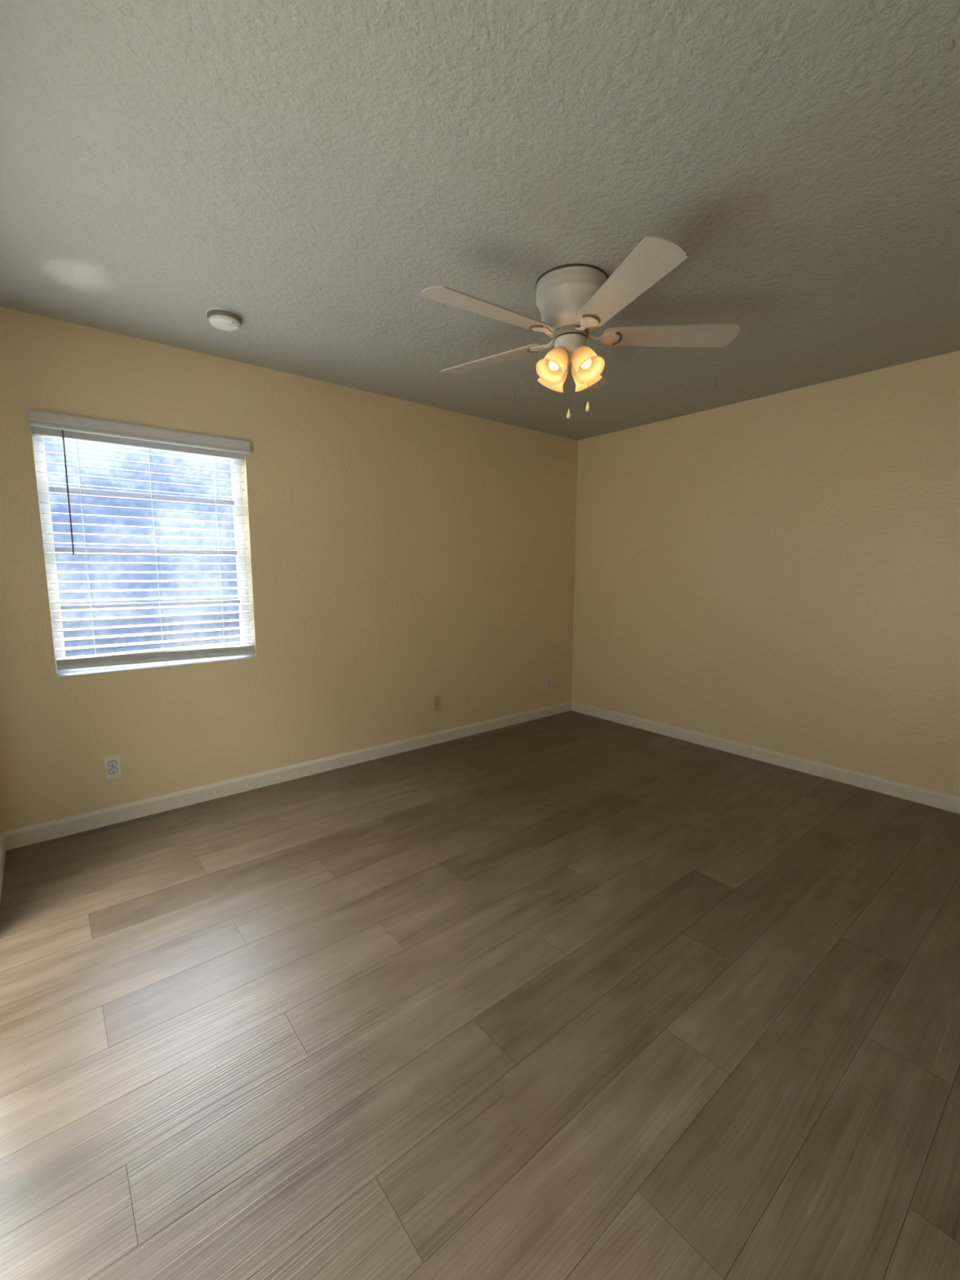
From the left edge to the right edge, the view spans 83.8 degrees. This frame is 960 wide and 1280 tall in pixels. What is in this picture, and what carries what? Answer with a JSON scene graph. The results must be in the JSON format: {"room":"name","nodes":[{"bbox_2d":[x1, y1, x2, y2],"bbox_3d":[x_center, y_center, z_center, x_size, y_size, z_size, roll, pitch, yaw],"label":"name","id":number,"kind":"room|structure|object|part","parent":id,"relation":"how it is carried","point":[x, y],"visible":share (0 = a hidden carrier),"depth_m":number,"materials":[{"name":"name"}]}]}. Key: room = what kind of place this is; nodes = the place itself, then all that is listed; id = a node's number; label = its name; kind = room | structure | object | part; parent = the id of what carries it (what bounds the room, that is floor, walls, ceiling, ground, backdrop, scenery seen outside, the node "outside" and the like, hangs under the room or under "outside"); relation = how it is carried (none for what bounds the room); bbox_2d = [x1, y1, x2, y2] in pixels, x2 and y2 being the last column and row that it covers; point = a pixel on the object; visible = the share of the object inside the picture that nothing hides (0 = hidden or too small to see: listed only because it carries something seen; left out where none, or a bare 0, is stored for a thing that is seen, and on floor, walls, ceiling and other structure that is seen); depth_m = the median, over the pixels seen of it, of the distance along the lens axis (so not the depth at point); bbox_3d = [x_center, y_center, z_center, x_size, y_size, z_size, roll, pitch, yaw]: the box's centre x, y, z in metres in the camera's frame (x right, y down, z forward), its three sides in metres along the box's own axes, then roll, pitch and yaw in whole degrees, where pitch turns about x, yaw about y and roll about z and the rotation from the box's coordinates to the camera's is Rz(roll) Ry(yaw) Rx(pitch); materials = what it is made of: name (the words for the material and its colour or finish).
{"room":"empty bedroom","nodes":[
{"label":"empty bedroom","id":0,"kind":"room"},
{"bbox_2d":[0,306,577,832],"bbox_3d":[-0.740,-0.393,3.675,4.332,2.440,0.160,-6,10,-39],"label":"wall","id":1,"kind":"structure","parent":0,"point":[402,554],"depth_m":3.27,"materials":[{"name":"beige paint"}]},
{"bbox_2d":[103,754,121,779],"bbox_3d":[-1.889,0.654,2.753,0.066,0.118,0.008,-6,10,-39],"label":"outlet","id":2,"kind":"object","parent":1,"relation":"attached to","point":[112,763],"visible":1,"depth_m":2.75,"materials":[{"name":"white plastic"}]},
{"bbox_2d":[108,760,116,766],"bbox_3d":[-1.888,0.635,2.748,0.034,0.024,0.002,-6,10,-39],"label":"receptacle","id":3,"kind":"object","parent":2,"relation":"attached to","point":[111,763],"depth_m":2.75,"materials":[{"name":"white plastic"}]},
{"bbox_2d":[109,768,117,773],"bbox_3d":[-1.888,0.673,2.753,0.034,0.024,0.002,-6,10,-39],"label":"receptacle","id":4,"kind":"object","parent":2,"relation":"attached to","point":[112,771],"depth_m":2.75,"materials":[{"name":"white plastic"}]},
{"bbox_2d":[31,431,256,678],"bbox_3d":[-1.722,-0.461,2.840,0.926,1.210,0.149,-6,10,-39],"label":"window","id":5,"kind":"structure","parent":1,"relation":"in","point":[37,446],"depth_m":2.79,"materials":[{"name":"white metal"}]},
{"bbox_2d":[27,408,253,670],"bbox_3d":[-1.685,-0.479,2.807,0.952,1.210,0.103,-6,10,-39],"label":"window blind","id":6,"kind":"object","parent":5,"relation":"attached to","point":[42,424],"visible":1,"depth_m":2.76,"materials":[{"name":"white plastic"}]},
{"bbox_3d":[-1.935,-0.424,2.635,0.007,1.080,0.055,-6,10,-39],"label":"ladder cord","id":7,"kind":"part","parent":6,"relation":"part of","materials":[{"name":"white fabric"}]},
{"bbox_3d":[-1.707,0.104,2.896,0.917,0.031,0.052,-6,10,-39],"label":"rail","id":8,"kind":"part","parent":6,"relation":"part of","materials":[{"name":"white plastic"}]},
{"bbox_3d":[-1.704,-0.449,2.824,0.007,1.080,0.055,-6,10,-39],"label":"ladder cord","id":9,"kind":"part","parent":6,"relation":"part of","materials":[{"name":"white fabric"}]},
{"bbox_3d":[-1.464,-0.474,3.019,0.007,1.080,0.055,-6,10,-39],"label":"ladder cord","id":10,"kind":"part","parent":6,"relation":"part of","materials":[{"name":"white fabric"}]},
{"bbox_3d":[-1.723,0.136,2.919,0.924,0.008,0.149,-6,10,-39],"label":"sill","id":11,"kind":"part","parent":5,"relation":"part of","materials":[{"name":"white metal"}]},
{"bbox_2d":[0,701,572,850],"bbox_3d":[-0.687,0.780,3.764,4.012,0.090,0.012,-6,10,-39],"label":"baseboard","id":12,"kind":"structure","parent":1,"relation":"attached to","point":[49,830],"depth_m":3.17,"materials":[{"name":"white paint"}]},
{"bbox_2d":[432,695,440,711],"bbox_3d":[-0.324,0.478,4.024,0.068,0.116,0.012,-6,10,-39],"label":"jack plate","id":13,"kind":"object","parent":1,"relation":"attached to","point":[436,700],"visible":1,"depth_m":4.02,"materials":[{"name":"beige plastic"}]},
{"bbox_2d":[546,676,551,689],"bbox_3d":[0.617,0.388,4.794,0.066,0.118,0.008,-6,10,-39],"label":"outlet","id":14,"kind":"object","parent":1,"relation":"attached to","point":[548,678],"visible":1,"depth_m":4.79,"materials":[{"name":"white plastic"}]},
{"bbox_2d":[0,711,959,1279],"bbox_3d":[0.673,1.095,2.134,4.332,0.100,4.620,-6,10,-39],"label":"floor","id":15,"kind":"structure","parent":0,"point":[570,995],"depth_m":1.54,"materials":[{"name":"brown laminate"}]},
{"bbox_2d":[0,0,959,440],"bbox_3d":[0.678,-1.423,1.800,4.332,0.100,4.620,-6,10,-39],"label":"ceiling","id":16,"kind":"structure","parent":0,"point":[304,171],"depth_m":1.55,"materials":[{"name":"grey paint"}]},
{"bbox_2d":[205,307,242,331],"bbox_3d":[-1.146,-1.433,2.402,0.148,0.046,0.148,-6,10,-39],"label":"smoke detector","id":17,"kind":"object","parent":16,"relation":"attached to","point":[224,319],"visible":1,"depth_m":2.36,"materials":[{"name":"plastic"}]},
{"bbox_2d":[421,235,739,418],"bbox_3d":[0.326,-1.158,2.148,1.242,0.518,1.264,-6,10,-39],"label":"ceiling fan","id":18,"kind":"object","parent":16,"relation":"hanging from","point":[573,300],"visible":1,"depth_m":2.05,"materials":[{"name":"white wood"}]},
{"bbox_3d":[0.039,-1.190,1.933,0.532,0.034,0.145,-5,9,-34],"label":"blade","id":19,"kind":"part","parent":18,"relation":"part of","materials":[{"name":"white wood"}]},
{"bbox_3d":[0.053,-1.251,2.391,0.532,0.034,0.145,6,10,37],"label":"blade","id":20,"kind":"part","parent":18,"relation":"part of","materials":[{"name":"white wood"}]},
{"bbox_3d":[0.217,-1.227,2.268,0.030,0.022,0.074,6,10,37],"label":"crescent trim","id":21,"kind":"part","parent":18,"relation":"part of","materials":[{"name":"brown metal"}]},
{"bbox_3d":[0.209,-1.198,2.050,0.030,0.022,0.074,-5,9,-34],"label":"crescent trim","id":22,"kind":"part","parent":18,"relation":"part of","materials":[{"name":"brown metal"}]},
{"bbox_3d":[0.299,-1.098,2.120,0.121,0.104,0.121,40,-17,-33],"label":"lamp shade","id":23,"kind":"part","parent":18,"relation":"part of","materials":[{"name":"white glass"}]},
{"bbox_3d":[0.316,-1.113,2.233,0.121,0.104,0.121,-5,46,-36],"label":"lamp shade","id":24,"kind":"part","parent":18,"relation":"part of","materials":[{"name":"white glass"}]},
{"bbox_3d":[0.303,-1.104,2.122,0.046,0.072,0.046,40,-17,-33],"label":"bulb","id":25,"kind":"part","parent":18,"relation":"part of","materials":[{"name":"white glass"}]},
{"bbox_3d":[0.361,-0.920,2.177,0.017,0.040,0.017,-6,10,-39],"label":"pull knob","id":26,"kind":"part","parent":18,"relation":"part of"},
{"bbox_3d":[0.361,-1.033,2.162,0.004,0.194,0.003,-6,10,-39],"label":"pull chain","id":27,"kind":"part","parent":18,"relation":"part of","materials":[{"name":"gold metal"}]},
{"bbox_3d":[0.409,-1.102,2.106,0.046,0.072,0.046,-5,-28,-36],"label":"bulb","id":28,"kind":"part","parent":18,"relation":"part of","materials":[{"name":"white glass"}]},
{"bbox_3d":[0.430,-1.110,2.216,0.121,0.104,0.121,-46,30,-23],"label":"lamp shade","id":29,"kind":"part","parent":18,"relation":"part of","materials":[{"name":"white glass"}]},
{"bbox_3d":[0.437,-0.946,2.168,0.017,0.040,0.017,-6,10,-39],"label":"pull knob","id":30,"kind":"part","parent":18,"relation":"part of","materials":[{"name":"white plastic"}]},
{"bbox_3d":[0.497,-1.267,2.520,0.145,0.034,0.532,3,8,20],"label":"blade","id":31,"kind":"part","parent":18,"relation":"part of","materials":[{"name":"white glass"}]},
{"bbox_3d":[0.412,-1.095,2.103,0.121,0.104,0.121,-5,-28,-36],"label":"lamp shade","id":32,"kind":"part","parent":18,"relation":"part of","materials":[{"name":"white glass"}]},
{"bbox_3d":[0.415,-1.188,1.975,0.074,0.022,0.030,-2,8,-16],"label":"crescent trim","id":33,"kind":"part","parent":18,"relation":"part of","materials":[{"name":"brown metal"}]},
{"bbox_3d":[0.551,-1.211,2.147,0.030,0.022,0.074,0,8,2],"label":"crescent trim","id":34,"kind":"part","parent":18,"relation":"part of","materials":[{"name":"brown metal"}]},
{"bbox_3d":[0.475,-1.169,1.778,0.145,0.034,0.532,-2,8,-16],"label":"blade","id":35,"kind":"part","parent":18,"relation":"part of","materials":[{"name":"white wood"}]},
{"bbox_3d":[0.758,-1.216,2.141,0.532,0.034,0.145,0,8,2],"label":"blade","id":36,"kind":"part","parent":18,"relation":"part of","materials":[{"name":"white wood"}]},
{"bbox_2d":[571,350,959,796],"bbox_3d":[2.288,-0.335,3.280,0.160,2.440,4.300,-6,10,-39],"label":"wall","id":37,"kind":"structure","parent":0,"point":[780,572],"depth_m":3.46,"materials":[{"name":"beige paint"}]},
{"bbox_2d":[571,701,959,813],"bbox_3d":[2.223,0.837,3.376,0.012,0.090,4.288,-6,10,-39],"label":"baseboard","id":38,"kind":"structure","parent":37,"relation":"attached to","point":[949,802],"depth_m":3.56,"materials":[{"name":"white paint"}]},
{"bbox_3d":[-0.936,0.007,0.654,0.160,2.440,4.300,-6,10,-39],"label":"wall","id":39,"kind":"structure","parent":0,"visible":0},
{"bbox_2d":[0,833,5,902],"bbox_3d":[-1.998,0.982,2.221,0.012,0.090,0.728,-6,10,-39],"label":"baseboard","id":40,"kind":"structure","parent":39,"relation":"attached to","point":[2,846],"depth_m":2.35,"materials":[{"name":"white paint"}]},
{"label":"outside","id":41,"kind":"structure","parent":0,"visible":0},
{"bbox_2d":[62,611,240,657],"bbox_3d":[-2.094,0.987,3.939,26.000,0.130,30.000,-6,10,-39],"label":"ground","id":42,"kind":"structure","parent":41,"point":[71,624],"depth_m":11.98,"materials":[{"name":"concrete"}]}
]}

